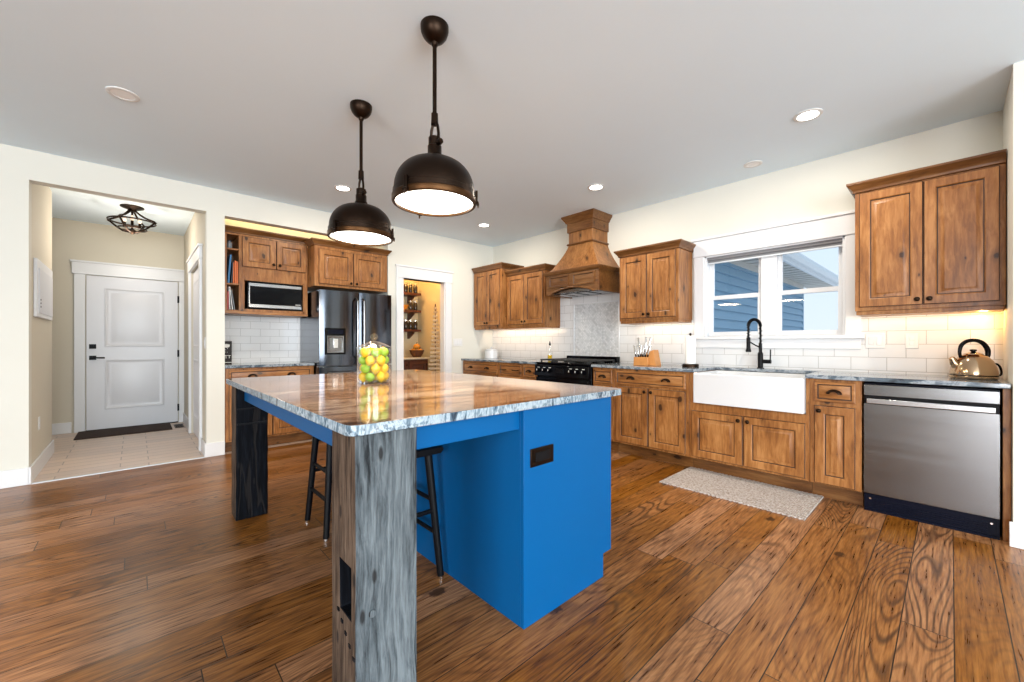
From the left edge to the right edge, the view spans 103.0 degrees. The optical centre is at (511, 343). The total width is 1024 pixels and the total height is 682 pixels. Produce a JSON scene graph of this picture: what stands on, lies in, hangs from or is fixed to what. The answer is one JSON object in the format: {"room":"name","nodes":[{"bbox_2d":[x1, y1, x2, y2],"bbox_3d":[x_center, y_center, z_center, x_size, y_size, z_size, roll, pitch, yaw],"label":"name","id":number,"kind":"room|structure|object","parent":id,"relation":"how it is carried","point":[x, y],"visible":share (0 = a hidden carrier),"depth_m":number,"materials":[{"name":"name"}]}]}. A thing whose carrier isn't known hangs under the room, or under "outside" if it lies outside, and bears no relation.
{"room":"kitchen","nodes":[
{"label":"kitchen","id":0,"kind":"room"},
{"bbox_2d":[31,184,51,463],"bbox_3d":[-4.432,-0.215,3.778,0.100,2.720,1.145,0,0,-43],"label":"wall","id":1,"kind":"structure","parent":0,"point":[41,196],"depth_m":3.76,"materials":[{"name":"beige paint"}]},
{"bbox_2d":[33,258,52,320],"bbox_3d":[-4.350,-0.480,3.789,0.034,0.500,0.880,0,0,-43],"label":"electrical panel","id":2,"kind":"object","parent":1,"relation":"attached to","point":[42,275],"visible":1,"depth_m":3.62,"materials":[{"name":"white paint"}]},
{"bbox_2d":[52,218,183,432],"bbox_3d":[-5.823,-0.215,5.103,3.000,2.720,0.120,0,0,-43],"label":"wall","id":3,"kind":"structure","parent":0,"point":[71,239],"depth_m":5.21,"materials":[{"name":"beige paint"}]},
{"bbox_2d":[70,259,183,432],"bbox_3d":[-5.175,0.037,5.580,1.206,2.215,0.102,0,0,-43],"label":"door","id":4,"kind":"structure","parent":3,"relation":"in","point":[132,352],"depth_m":5.53,"materials":[{"name":"white paint"}]},
{"bbox_2d":[184,212,204,440],"bbox_3d":[-3.941,-0.215,5.109,0.110,2.720,2.430,0,0,-43],"label":"wall","id":5,"kind":"structure","parent":0,"point":[195,232],"depth_m":5.20,"materials":[{"name":"beige paint"}]},
{"bbox_2d":[186,243,202,450],"bbox_3d":[-3.727,0.043,4.810,0.102,2.205,1.320,0,0,-43],"label":"door","id":6,"kind":"structure","parent":5,"relation":"in","point":[195,258],"depth_m":4.85,"materials":[{"name":"white paint"}]},
{"bbox_2d":[0,144,492,470],"bbox_3d":[-4.016,-0.215,3.301,10.000,2.720,0.120,0,0,-43],"label":"wall","id":7,"kind":"structure","parent":0,"point":[20,168],"depth_m":3.88,"materials":[{"name":"beige paint"}]},
{"bbox_2d":[0,412,224,488],"bbox_3d":[-5.079,1.075,3.962,9.340,0.140,2.565,0,0,-43],"label":"baseboard","id":8,"kind":"structure","parent":7,"relation":"attached to","point":[43,458],"depth_m":3.77,"materials":[{"name":"white paint"}]},
{"bbox_2d":[395,264,453,372],"bbox_3d":[-1.269,0.039,5.830,0.930,2.212,0.166,0,0,-43],"label":"pantry doorway","id":9,"kind":"structure","parent":7,"relation":"in","point":[413,273],"depth_m":5.88,"materials":[{"name":"white paint"}]},
{"bbox_2d":[453,339,461,345],"bbox_3d":[-0.819,-0.015,6.176,0.164,0.116,0.010,0,0,-43],"label":"light switch","id":10,"kind":"object","parent":7,"relation":"attached to","point":[456,342],"visible":1,"depth_m":6.16,"materials":[{"name":"white plastic"}]},
{"bbox_2d":[472,262,523,329],"bbox_3d":[-0.222,-0.688,6.225,0.458,0.951,0.701,0,0,-43],"label":"upper cabinet","id":11,"kind":"object","parent":7,"relation":"attached to","point":[490,281],"visible":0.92,"depth_m":6.04,"materials":[{"name":"brown wood"}]},
{"bbox_2d":[225,219,367,292],"bbox_3d":[-2.780,-0.215,5.306,1.860,2.720,0.120,0,0,-43],"label":"wall niche","id":12,"kind":"object","parent":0,"point":[227,221],"visible":0.07,"depth_m":5.05,"materials":[{"name":"beige paint"}]},
{"bbox_2d":[225,315,299,362],"bbox_3d":[-2.732,-0.092,5.263,1.788,0.646,0.009,0,0,-43],"label":"wall","id":13,"kind":"structure","parent":12,"relation":"attached to","point":[253,338],"depth_m":4.97,"materials":[{"name":"white tile"}]},
{"bbox_2d":[225,225,308,317],"bbox_3d":[-2.914,-0.796,4.780,0.852,0.942,0.448,0,0,-43],"label":"upper cabinet","id":14,"kind":"object","parent":12,"relation":"attached to","point":[261,256],"visible":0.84,"depth_m":4.65,"materials":[{"name":"brown wood"}]},
{"bbox_2d":[227,255,231,282],"bbox_3d":[-3.125,-0.811,4.482,0.040,0.310,0.170,0,0,-43],"label":"book","id":15,"kind":"object","parent":14,"relation":"on","point":[229,257],"visible":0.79,"depth_m":4.42,"materials":[{"name":"paper"}]},
{"bbox_2d":[229,287,232,309],"bbox_3d":[-3.114,-0.493,4.492,0.033,0.249,0.170,0,0,-43],"label":"book","id":16,"kind":"object","parent":14,"relation":"in","point":[231,305],"visible":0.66,"depth_m":4.44,"materials":[{"name":"paper"}]},
{"bbox_2d":[229,261,233,282],"bbox_3d":[-3.106,-0.776,4.499,0.024,0.240,0.170,0,0,-43],"label":"book","id":17,"kind":"object","parent":14,"relation":"in","point":[231,270],"visible":0.7,"depth_m":4.44,"materials":[{"name":"paper"}]},
{"bbox_2d":[227,248,238,255],"bbox_3d":[-3.167,-1.028,4.568,0.108,0.016,0.376,0,0,-43],"label":"shelf","id":18,"kind":"object","parent":14,"relation":"attached to","point":[230,251],"depth_m":4.52,"materials":[{"name":"brown wood"}]},
{"bbox_2d":[227,283,238,287],"bbox_3d":[-3.167,-0.648,4.568,0.108,0.016,0.376,0,0,-43],"label":"shelf","id":19,"kind":"object","parent":14,"relation":"attached to","point":[232,285],"depth_m":4.50,"materials":[{"name":"brown wood"}]},
{"bbox_2d":[234,261,236,282],"bbox_3d":[-3.085,-0.782,4.519,0.018,0.250,0.170,0,0,-43],"label":"book","id":20,"kind":"object","parent":14,"relation":"on","point":[235,262],"visible":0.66,"depth_m":4.46,"materials":[{"name":"paper"}]},
{"bbox_2d":[245,281,301,310],"bbox_3d":[-2.848,-0.541,4.832,0.560,0.312,0.382,0,0,-43],"label":"microwave","id":21,"kind":"object","parent":14,"relation":"in","point":[258,295],"visible":0.99,"depth_m":4.68,"materials":[{"name":"black glass"}]},
{"bbox_2d":[305,237,391,293],"bbox_3d":[-2.186,-0.954,5.298,0.997,0.548,0.680,0,0,-43],"label":"upper cabinet","id":22,"kind":"object","parent":12,"relation":"attached to","point":[332,265],"visible":0.94,"depth_m":5.03,"materials":[{"name":"brown wood"}]},
{"bbox_2d":[404,280,439,370],"bbox_3d":[-1.756,-0.215,6.467,1.520,2.720,1.450,0,0,-43],"label":"wall","id":23,"kind":"structure","parent":0,"point":[430,292],"depth_m":7.15,"materials":[{"name":"beige paint"}]},
{"bbox_2d":[404,292,420,303],"bbox_3d":[-2.095,-0.785,6.773,1.140,0.160,0.300,0,0,-43],"label":"shelf","id":24,"kind":"object","parent":23,"relation":"attached to","point":[410,296],"visible":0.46,"depth_m":7.02,"materials":[{"name":"brown wood"}]},
{"bbox_2d":[408,283,412,292],"bbox_3d":[-1.743,-0.947,6.990,0.075,0.164,0.076,0,0,-43],"label":"jar","id":25,"kind":"object","parent":24,"relation":"on","point":[410,287],"visible":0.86,"depth_m":6.96,"materials":[{"name":"clear glass"}]},
{"bbox_2d":[404,309,420,319],"bbox_3d":[-2.095,-0.490,6.773,1.140,0.160,0.300,0,0,-43],"label":"shelf","id":26,"kind":"object","parent":23,"relation":"attached to","point":[410,313],"visible":0.39,"depth_m":7.02,"materials":[{"name":"brown wood"}]},
{"bbox_2d":[404,329,420,338],"bbox_3d":[-2.095,-0.160,6.773,1.140,0.160,0.300,0,0,-43],"label":"shelf","id":27,"kind":"object","parent":23,"relation":"attached to","point":[410,332],"visible":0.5,"depth_m":7.02,"materials":[{"name":"brown wood"}]},
{"bbox_2d":[0,0,1023,246],"bbox_3d":[-1.494,-1.615,0.580,10.200,0.080,12.900,0,0,-43],"label":"ceiling","id":28,"kind":"structure","parent":0,"point":[541,102],"depth_m":2.54,"materials":[{"name":"paint"}]},
{"bbox_2d":[105,86,139,101],"bbox_3d":[-2.457,-1.571,2.570,0.160,0.008,0.160,0,0,-43],"label":"recessed light","id":29,"kind":"object","parent":28,"relation":"in","point":[120,93],"visible":1,"depth_m":2.56,"materials":[{"name":"white plastic"}]},
{"bbox_2d":[106,204,156,234],"bbox_3d":[-4.381,-1.416,4.694,0.428,0.318,0.429,0,0,-43],"label":"ceiling light","id":30,"kind":"object","parent":28,"relation":"attached to","point":[131,208],"visible":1,"depth_m":4.67,"materials":[{"name":"brown metal"}]},
{"bbox_2d":[334,185,351,191],"bbox_3d":[-1.713,-1.571,4.124,0.168,0.008,0.168,0,0,-43],"label":"recessed light","id":31,"kind":"object","parent":28,"relation":"in","point":[338,187],"visible":1,"depth_m":4.12,"materials":[{"name":"white plastic"}]},
{"bbox_2d":[327,99,394,247],"bbox_3d":[-1.001,-1.125,2.687,0.411,0.899,0.425,0,0,21],"label":"pendant light","id":32,"kind":"object","parent":28,"relation":"hanging from","point":[359,223],"visible":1,"depth_m":2.61,"materials":[{"name":"brown metal"}]},
{"bbox_2d":[330,231,390,244],"bbox_3d":[-0.999,-0.701,2.693,0.382,0.015,0.382,0,0,-43],"label":"diffuser","id":33,"kind":"object","parent":32,"relation":"attached to","point":[346,237],"depth_m":2.67,"materials":[{"name":"white"}]},
{"bbox_2d":[355,187,366,203],"bbox_3d":[-0.999,-0.966,2.693,0.112,0.121,0.112,0,0,-43],"label":"socket","id":34,"kind":"object","parent":32,"relation":"attached to","point":[361,197],"depth_m":2.66,"materials":[{"name":"brown metal"}]},
{"bbox_2d":[391,15,478,218],"bbox_3d":[-0.387,-1.125,2.016,0.411,0.899,0.425,0,0,21],"label":"pendant light","id":35,"kind":"object","parent":28,"relation":"hanging from","point":[433,183],"visible":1,"depth_m":1.94,"materials":[{"name":"brown metal"}]},
{"bbox_2d":[395,190,472,213],"bbox_3d":[-0.384,-0.701,2.022,0.382,0.015,0.382,0,0,-43],"label":"diffuser","id":36,"kind":"object","parent":35,"relation":"attached to","point":[411,201],"depth_m":1.99,"materials":[{"name":"white glass"}]},
{"bbox_2d":[428,135,441,153],"bbox_3d":[-0.384,-0.966,2.022,0.112,0.121,0.112,0,0,-43],"label":"socket","id":37,"kind":"object","parent":35,"relation":"attached to","point":[434,141],"depth_m":1.99,"materials":[{"name":"brown metal"}]},
{"bbox_2d":[588,184,604,190],"bbox_3d":[0.845,-1.571,4.098,0.168,0.008,0.168,0,0,-43],"label":"recessed light","id":38,"kind":"object","parent":28,"relation":"in","point":[594,187],"visible":1,"depth_m":4.09,"materials":[{"name":"white plastic"}]},
{"bbox_2d":[744,160,762,167],"bbox_3d":[2.115,-1.571,3.572,0.144,0.008,0.144,0,0,-43],"label":"recessed light","id":39,"kind":"object","parent":28,"relation":"in","point":[751,164],"visible":1,"depth_m":3.57,"materials":[{"name":"white plastic"}]},
{"bbox_2d":[793,108,822,121],"bbox_3d":[2.041,-1.571,2.806,0.168,0.008,0.168,0,0,-43],"label":"recessed light","id":40,"kind":"object","parent":28,"relation":"in","point":[810,114],"visible":1,"depth_m":2.80,"materials":[{"name":"white plastic"}]},
{"bbox_2d":[0,422,1023,681],"bbox_3d":[-1.494,1.175,0.580,10.000,0.060,12.700,0,0,-43],"label":"floor","id":41,"kind":"structure","parent":0,"point":[143,574],"depth_m":1.87,"materials":[{"name":"brown wood"}]},
{"bbox_2d":[32,457,204,483],"bbox_3d":[-3.502,1.147,3.701,1.130,0.016,0.032,0,0,-43],"label":"trim","id":42,"kind":"structure","parent":41,"relation":"on","point":[198,457],"depth_m":3.64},
{"bbox_2d":[74,423,171,439],"bbox_3d":[-5.040,1.139,5.317,0.900,0.012,0.570,0,0,-43],"label":"doormat","id":43,"kind":"object","parent":41,"relation":"on","point":[162,426],"visible":1,"depth_m":5.26,"materials":[{"name":"black fabric"}]},
{"bbox_2d":[225,366,313,451],"bbox_3d":[-2.839,0.703,4.706,0.862,0.884,0.636,0,0,-43],"label":"base cabinet","id":44,"kind":"object","parent":41,"relation":"on","point":[280,431],"visible":0.36,"depth_m":4.50,"materials":[{"name":"brown wood"}]},
{"bbox_2d":[225,361,314,367],"bbox_3d":[-2.848,0.244,4.716,0.866,0.029,0.632,0,0,-43],"label":"countertop","id":45,"kind":"structure","parent":44,"relation":"on","point":[291,363],"depth_m":4.56,"materials":[{"name":"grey stone"}]},
{"bbox_2d":[225,341,231,363],"bbox_3d":[-3.208,0.102,4.565,0.105,0.255,0.024,0,0,-43],"label":"sign","id":46,"kind":"object","parent":45,"relation":"on","point":[228,344],"visible":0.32,"depth_m":4.57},
{"bbox_2d":[305,436,331,541],"bbox_3d":[-1.091,0.822,2.579,0.315,0.649,0.390,0,0,-43],"label":"bar stool","id":47,"kind":"object","parent":41,"relation":"on","point":[327,469],"visible":0.25,"depth_m":2.42,"materials":[{"name":"metal"}]},
{"bbox_2d":[300,289,390,440],"bbox_3d":[-2.117,0.260,5.232,0.895,1.770,0.830,0,0,-43],"label":"refrigerator","id":48,"kind":"object","parent":41,"relation":"on","point":[336,323],"visible":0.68,"depth_m":4.91,"materials":[{"name":"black metal"}]},
{"bbox_2d":[231,386,610,681],"bbox_3d":[-0.691,0.705,2.389,1.318,0.880,2.142,0,0,-43],"label":"kitchen island","id":49,"kind":"object","parent":41,"relation":"on","point":[523,497],"visible":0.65,"depth_m":1.69,"materials":[{"name":"blue paint"}]},
{"bbox_2d":[226,369,620,436],"bbox_3d":[-0.657,0.247,2.381,1.400,0.032,2.107,0,0,-43],"label":"island countertop","id":50,"kind":"structure","parent":49,"relation":"on","point":[413,398],"depth_m":1.80,"materials":[{"name":"brown stone"}]},
{"bbox_2d":[357,343,391,383],"bbox_3d":[-0.805,0.087,2.374,0.196,0.287,0.196,0,0,-43],"label":"glass jar","id":51,"kind":"object","parent":50,"relation":"on","point":[373,381],"visible":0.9,"depth_m":2.37,"materials":[{"name":"clear glass"}]},
{"bbox_2d":[358,356,365,364],"bbox_3d":[-0.857,0.098,2.347,0.054,0.053,0.053,0,0,42],"label":"lime","id":52,"kind":"object","parent":51,"relation":"in","point":[361,360],"visible":0.56,"depth_m":2.33,"materials":[{"name":"green food"}]},
{"bbox_2d":[358,372,366,381],"bbox_3d":[-0.857,0.191,2.347,0.053,0.064,0.053,0,0,-30],"label":"lemon","id":53,"kind":"object","parent":51,"relation":"in","point":[361,376],"visible":0.62,"depth_m":2.33,"materials":[{"name":"yellow food"}]},
{"bbox_2d":[361,364,370,372],"bbox_3d":[-0.837,0.144,2.325,0.054,0.054,0.053,0,0,-33],"label":"lime","id":54,"kind":"object","parent":51,"relation":"in","point":[364,368],"visible":0.96,"depth_m":2.31,"materials":[{"name":"green food"}]},
{"bbox_2d":[361,347,370,357],"bbox_3d":[-0.836,0.050,2.325,0.053,0.063,0.053,0,0,-42],"label":"lemon","id":55,"kind":"object","parent":51,"relation":"in","point":[365,352],"visible":0.99,"depth_m":2.31,"materials":[{"name":"yellow food"}]},
{"bbox_2d":[365,372,374,381],"bbox_3d":[-0.808,0.192,2.316,0.053,0.053,0.054,0,0,-26],"label":"lime","id":56,"kind":"object","parent":51,"relation":"in","point":[370,376],"visible":1,"depth_m":2.30,"materials":[{"name":"green food"}]},
{"bbox_2d":[365,355,374,365],"bbox_3d":[-0.807,0.097,2.316,0.053,0.062,0.053,0,0,1],"label":"lemon","id":57,"kind":"object","parent":51,"relation":"in","point":[370,360],"visible":1,"depth_m":2.30,"materials":[{"name":"yellow food"}]},
{"bbox_2d":[371,363,380,373],"bbox_3d":[-0.778,0.144,2.322,0.053,0.066,0.053,0,0,44],"label":"lemon","id":58,"kind":"object","parent":51,"relation":"in","point":[375,368],"visible":1,"depth_m":2.30,"materials":[{"name":"yellow food"}]},
{"bbox_2d":[371,348,380,356],"bbox_3d":[-0.778,0.051,2.322,0.053,0.054,0.054,0,0,9],"label":"lime","id":59,"kind":"object","parent":51,"relation":"in","point":[375,352],"visible":1,"depth_m":2.30,"materials":[{"name":"food"}]},
{"bbox_2d":[376,371,385,381],"bbox_3d":[-0.756,0.191,2.342,0.053,0.067,0.053,0,0,23],"label":"lemon","id":60,"kind":"object","parent":51,"relation":"in","point":[380,376],"visible":1,"depth_m":2.33,"materials":[{"name":"yellow food"}]},
{"bbox_2d":[376,355,385,365],"bbox_3d":[-0.756,0.097,2.342,0.053,0.063,0.053,0,0,-38],"label":"lemon","id":61,"kind":"object","parent":51,"relation":"in","point":[380,360],"visible":0.98,"depth_m":2.32,"materials":[{"name":"yellow food"}]},
{"bbox_2d":[380,364,388,373],"bbox_3d":[-0.746,0.144,2.371,0.053,0.064,0.053,0,0,-37],"label":"lemon","id":62,"kind":"object","parent":51,"relation":"in","point":[384,368],"visible":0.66,"depth_m":2.35,"materials":[{"name":"yellow food"}]},
{"bbox_2d":[380,347,388,356],"bbox_3d":[-0.746,0.051,2.371,0.054,0.055,0.053,0,0,-36],"label":"lime","id":63,"kind":"object","parent":51,"relation":"in","point":[384,351],"visible":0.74,"depth_m":2.35,"materials":[{"name":"food"}]},
{"bbox_2d":[530,444,553,467],"bbox_3d":[0.126,0.467,1.694,0.140,0.076,0.006,0,0,-43],"label":"outlet plate","id":64,"kind":"object","parent":49,"relation":"attached to","point":[541,455],"depth_m":1.69,"materials":[{"name":"brown"}]},
{"bbox_2d":[536,449,549,461],"bbox_3d":[0.129,0.467,1.691,0.086,0.037,0.003,0,0,-43],"label":"outlet","id":65,"kind":"object","parent":49,"relation":"attached to","point":[542,455],"depth_m":1.69,"materials":[{"name":"black plastic"}]},
{"bbox_2d":[417,446,443,579],"bbox_3d":[-0.569,0.822,2.017,0.315,0.649,0.390,0,0,-43],"label":"bar stool","id":66,"kind":"object","parent":41,"relation":"on","point":[427,453],"visible":0.27,"depth_m":1.97,"materials":[{"name":"metal"}]},
{"bbox_2d":[463,360,499,376],"bbox_3d":[-0.259,0.703,6.110,0.646,0.884,0.845,0,0,-43],"label":"base cabinet","id":67,"kind":"object","parent":41,"relation":"on","point":[482,368],"visible":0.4,"depth_m":5.87,"materials":[{"name":"brown wood"}]},
{"bbox_2d":[461,358,550,363],"bbox_3d":[-0.010,0.244,5.852,0.635,0.029,1.578,0,0,-43],"label":"countertop","id":68,"kind":"structure","parent":67,"relation":"on","point":[504,360],"depth_m":5.72,"materials":[{"name":"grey stone"}]},
{"bbox_2d":[485,347,497,358],"bbox_3d":[-0.316,0.144,6.281,0.200,0.172,0.200,0,0,-43],"label":"canister","id":69,"kind":"object","parent":68,"relation":"on","point":[491,353],"visible":0.97,"depth_m":6.20,"materials":[{"name":"white ceramic"}]},
{"bbox_2d":[500,362,522,378],"bbox_3d":[0.186,0.703,5.627,0.649,0.884,0.465,0,0,-43],"label":"base cabinet","id":70,"kind":"object","parent":41,"relation":"on","point":[507,370],"visible":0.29,"depth_m":5.40,"materials":[{"name":"brown wood"}]},
{"bbox_2d":[523,364,536,379],"bbox_3d":[0.433,0.703,5.364,0.646,0.884,0.252,0,0,-43],"label":"base cabinet","id":71,"kind":"object","parent":41,"relation":"on","point":[528,369],"visible":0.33,"depth_m":5.16,"materials":[{"name":"brown wood"}]},
{"bbox_2d":[535,355,620,385],"bbox_3d":[0.781,0.652,4.939,0.686,0.985,0.816,0,0,-43],"label":"gas range","id":72,"kind":"object","parent":41,"relation":"on","point":[573,369],"visible":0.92,"depth_m":4.76,"materials":[{"name":"black metal"}]},
{"bbox_2d":[536,376,589,384],"bbox_3d":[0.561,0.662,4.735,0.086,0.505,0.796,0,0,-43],"label":"oven","id":73,"kind":"object","parent":72,"relation":"in","point":[560,379],"depth_m":4.69,"materials":[{"name":"metal"}]},
{"bbox_2d":[536,361,620,365],"bbox_3d":[0.801,0.236,4.958,0.620,0.018,0.808,0,0,-43],"label":"cooktop","id":74,"kind":"object","parent":72,"relation":"in","point":[543,363],"depth_m":4.81,"materials":[{"name":"black metal"}]},
{"bbox_2d":[593,367,618,450],"bbox_3d":[1.183,0.703,4.554,0.646,0.884,0.272,0,0,-43],"label":"base cabinet","id":75,"kind":"object","parent":41,"relation":"on","point":[603,377],"visible":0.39,"depth_m":4.32,"materials":[{"name":"brown wood"}]},
{"bbox_2d":[615,368,692,466],"bbox_3d":[1.544,0.703,4.165,0.646,0.884,0.786,0,0,-43],"label":"base cabinet","id":76,"kind":"object","parent":41,"relation":"on","point":[652,408],"visible":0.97,"depth_m":3.92,"materials":[{"name":"brown wood"}]},
{"bbox_2d":[659,467,823,520],"bbox_3d":[1.766,1.139,3.186,0.595,0.010,0.990,0,0,-43],"label":"runner rug","id":77,"kind":"object","parent":41,"relation":"on","point":[792,503],"visible":1,"depth_m":3.09,"materials":[{"name":"beige fabric"}]},
{"bbox_2d":[690,370,811,492],"bbox_3d":[2.116,0.703,3.548,0.646,0.884,0.893,0,0,-43],"label":"base cabinet","id":78,"kind":"object","parent":41,"relation":"on","point":[765,446],"visible":0.78,"depth_m":3.31,"materials":[{"name":"brown wood"}]},
{"bbox_2d":[591,363,1010,388],"bbox_3d":[2.083,0.244,3.595,0.635,0.029,2.907,0,0,-43],"label":"countertop","id":79,"kind":"structure","parent":78,"relation":"on","point":[946,380],"depth_m":2.93,"materials":[{"name":"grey stone"}]},
{"bbox_2d":[633,350,660,365],"bbox_3d":[1.411,0.148,4.249,0.140,0.163,0.239,0,0,-43],"label":"knife block","id":80,"kind":"object","parent":79,"relation":"on","point":[653,359],"visible":0.92,"depth_m":4.19,"materials":[{"name":"brown wood"}]},
{"bbox_2d":[682,333,698,366],"bbox_3d":[1.742,0.065,3.973,0.152,0.331,0.152,0,0,-43],"label":"paper towel holder","id":81,"kind":"object","parent":79,"relation":"on","point":[690,334],"visible":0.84,"depth_m":3.92,"materials":[{"name":"brown metal"}]},
{"bbox_2d":[685,336,695,363],"bbox_3d":[1.742,0.063,3.973,0.096,0.268,0.096,0,0,-43],"label":"paper towel roll","id":82,"kind":"object","parent":81,"relation":"on","point":[690,341],"visible":1,"depth_m":3.93,"materials":[{"name":"white paper"}]},
{"bbox_2d":[693,370,805,413],"bbox_3d":[2.072,0.392,3.489,0.515,0.262,0.816,0,0,-43],"label":"sink","id":83,"kind":"object","parent":79,"relation":"in","point":[782,392],"visible":0.83,"depth_m":3.29,"materials":[{"name":"ceramic"}]},
{"bbox_2d":[746,318,771,368],"bbox_3d":[2.226,-0.001,3.672,0.235,0.461,0.117,0,0,-30],"label":"kitchen faucet","id":84,"kind":"object","parent":79,"relation":"on","point":[761,361],"visible":1,"depth_m":3.71,"materials":[{"name":"black metal"}]},
{"bbox_2d":[948,338,1002,379],"bbox_3d":[2.989,0.099,2.636,0.223,0.262,0.223,0,0,-25],"label":"tea kettle","id":85,"kind":"object","parent":79,"relation":"on","point":[972,365],"visible":1,"depth_m":2.59,"materials":[{"name":"metal"}]},
{"bbox_2d":[810,378,866,505],"bbox_3d":[2.522,0.703,3.111,0.646,0.884,0.295,0,0,-43],"label":"base cabinet","id":86,"kind":"object","parent":41,"relation":"on","point":[836,406],"visible":0.94,"depth_m":2.91,"materials":[{"name":"brown wood"}]},
{"bbox_2d":[864,381,999,539],"bbox_3d":[2.831,0.709,2.771,0.618,0.872,0.603,0,0,-43],"label":"dishwasher","id":87,"kind":"object","parent":41,"relation":"on","point":[932,452],"visible":0.99,"depth_m":2.55,"materials":[{"name":"metal"}]},
{"bbox_2d":[998,388,1010,541],"bbox_3d":[3.078,0.704,2.553,0.588,0.882,0.032,0,0,-43],"label":"filler panel","id":88,"kind":"object","parent":41,"relation":"on","point":[1005,394],"visible":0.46,"depth_m":2.36,"materials":[{"name":"brown wood"}]},
{"bbox_2d":[493,110,1002,377],"bbox_3d":[1.547,-0.215,4.742,0.161,2.720,5.570,0,0,-43],"label":"wall","id":89,"kind":"structure","parent":0,"point":[818,187],"depth_m":3.74,"materials":[{"name":"beige paint"}]},
{"bbox_2d":[504,263,560,328],"bbox_3d":[0.294,-0.630,5.735,0.368,0.836,0.801,0,0,-43],"label":"upper cabinet","id":90,"kind":"object","parent":89,"relation":"attached to","point":[528,305],"visible":0.95,"depth_m":5.56,"materials":[{"name":"brown wood"}]},
{"bbox_2d":[543,208,619,298],"bbox_3d":[0.872,-1.080,4.996,0.526,0.988,0.836,0,0,-43],"label":"range hood","id":91,"kind":"object","parent":89,"relation":"attached to","point":[588,266],"visible":0.92,"depth_m":4.87,"materials":[{"name":"brown wood"}]},
{"bbox_2d":[614,239,695,324],"bbox_3d":[1.533,-0.623,4.399,0.368,0.811,0.767,0,0,-43],"label":"upper cabinet","id":92,"kind":"object","parent":89,"relation":"attached to","point":[656,279],"visible":1,"depth_m":4.23,"materials":[{"name":"brown wood"}]},
{"bbox_2d":[691,209,864,348],"bbox_3d":[2.401,-0.518,3.803,0.185,1.127,1.380,0,0,-43],"label":"window","id":93,"kind":"structure","parent":89,"relation":"in","point":[838,225],"depth_m":3.76,"materials":[{"name":"white paint"}]},
{"bbox_2d":[707,238,841,264],"bbox_3d":[2.388,-0.848,3.790,0.042,0.080,1.090,0,0,-43],"label":"roller shade","id":94,"kind":"object","parent":93,"relation":"attached to","point":[833,243],"visible":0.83,"depth_m":3.72,"materials":[{"name":"grey fabric"}]},
{"bbox_2d":[865,333,884,347],"bbox_3d":[2.866,-0.020,3.211,0.010,0.116,0.118,0,0,-43],"label":"light switch","id":95,"kind":"object","parent":89,"relation":"attached to","point":[877,340],"visible":1,"depth_m":3.21,"materials":[{"name":"white plastic"}]},
{"bbox_2d":[905,333,918,347],"bbox_3d":[3.007,-0.020,3.060,0.009,0.116,0.072,0,0,-43],"label":"wall outlet","id":96,"kind":"object","parent":89,"relation":"attached to","point":[911,339],"visible":1,"depth_m":3.06,"materials":[{"name":"white plastic"}]},
{"bbox_2d":[846,149,1006,316],"bbox_3d":[2.914,-0.705,2.909,0.368,0.986,0.771,0,0,-43],"label":"upper cabinet","id":97,"kind":"object","parent":89,"relation":"attached to","point":[929,240],"visible":1,"depth_m":2.75,"materials":[{"name":"brown wood"}]},
{"bbox_2d":[865,381,999,413],"bbox_3d":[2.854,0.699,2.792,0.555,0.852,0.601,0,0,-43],"label":"control panel","id":98,"kind":"object","parent":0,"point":[996,406],"depth_m":2.58,"materials":[{"name":"silver metal"}]},
{"bbox_2d":[1003,61,1023,523],"bbox_3d":[4.657,-0.215,0.808,0.670,2.720,4.670,0,0,-43],"label":"wall","id":99,"kind":"structure","parent":0,"point":[1013,109],"depth_m":2.29,"materials":[{"name":"beige paint"}]},
{"bbox_2d":[1009,521,1023,549],"bbox_3d":[4.401,1.075,0.580,0.015,0.140,4.685,0,0,-43],"label":"baseboard","id":100,"kind":"structure","parent":99,"relation":"attached to","point":[1016,530],"depth_m":2.27,"materials":[{"name":"white paint"}]},
{"bbox_3d":[-1.660,1.175,6.495,1.600,0.059,1.600,0,0,-43],"label":"floor","id":101,"kind":"structure","parent":0,"visible":0},
{"bbox_2d":[404,356,429,369],"bbox_3d":[-1.986,0.688,6.637,1.125,0.914,0.628,0,0,-43],"label":"pantry cabinet","id":102,"kind":"object","parent":101,"relation":"on","point":[419,363],"visible":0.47,"depth_m":6.66,"materials":[{"name":"red wood"}]},
{"bbox_2d":[409,350,423,356],"bbox_3d":[-1.609,0.171,6.882,0.252,0.120,0.252,0,0,-43],"label":"basket","id":103,"kind":"object","parent":102,"relation":"on","point":[415,353],"visible":0.95,"depth_m":6.80,"materials":[{"name":"brown wicker"}]},
{"bbox_2d":[428,304,439,371],"bbox_3d":[-1.236,0.255,6.560,0.323,1.780,0.260,0,0,-43],"label":"ladder","id":104,"kind":"object","parent":101,"relation":"on","point":[435,307],"visible":0.52,"depth_m":6.54,"materials":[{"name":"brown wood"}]},
{"label":"outside","id":105,"kind":"structure","parent":0,"visible":0},
{"bbox_2d":[714,253,838,331],"bbox_3d":[3.530,-0.375,7.884,6.900,4.440,3.620,0,0,-43],"label":"house wing","id":106,"kind":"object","parent":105,"point":[799,271],"visible":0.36,"depth_m":6.42,"materials":[{"name":"blue wood"}]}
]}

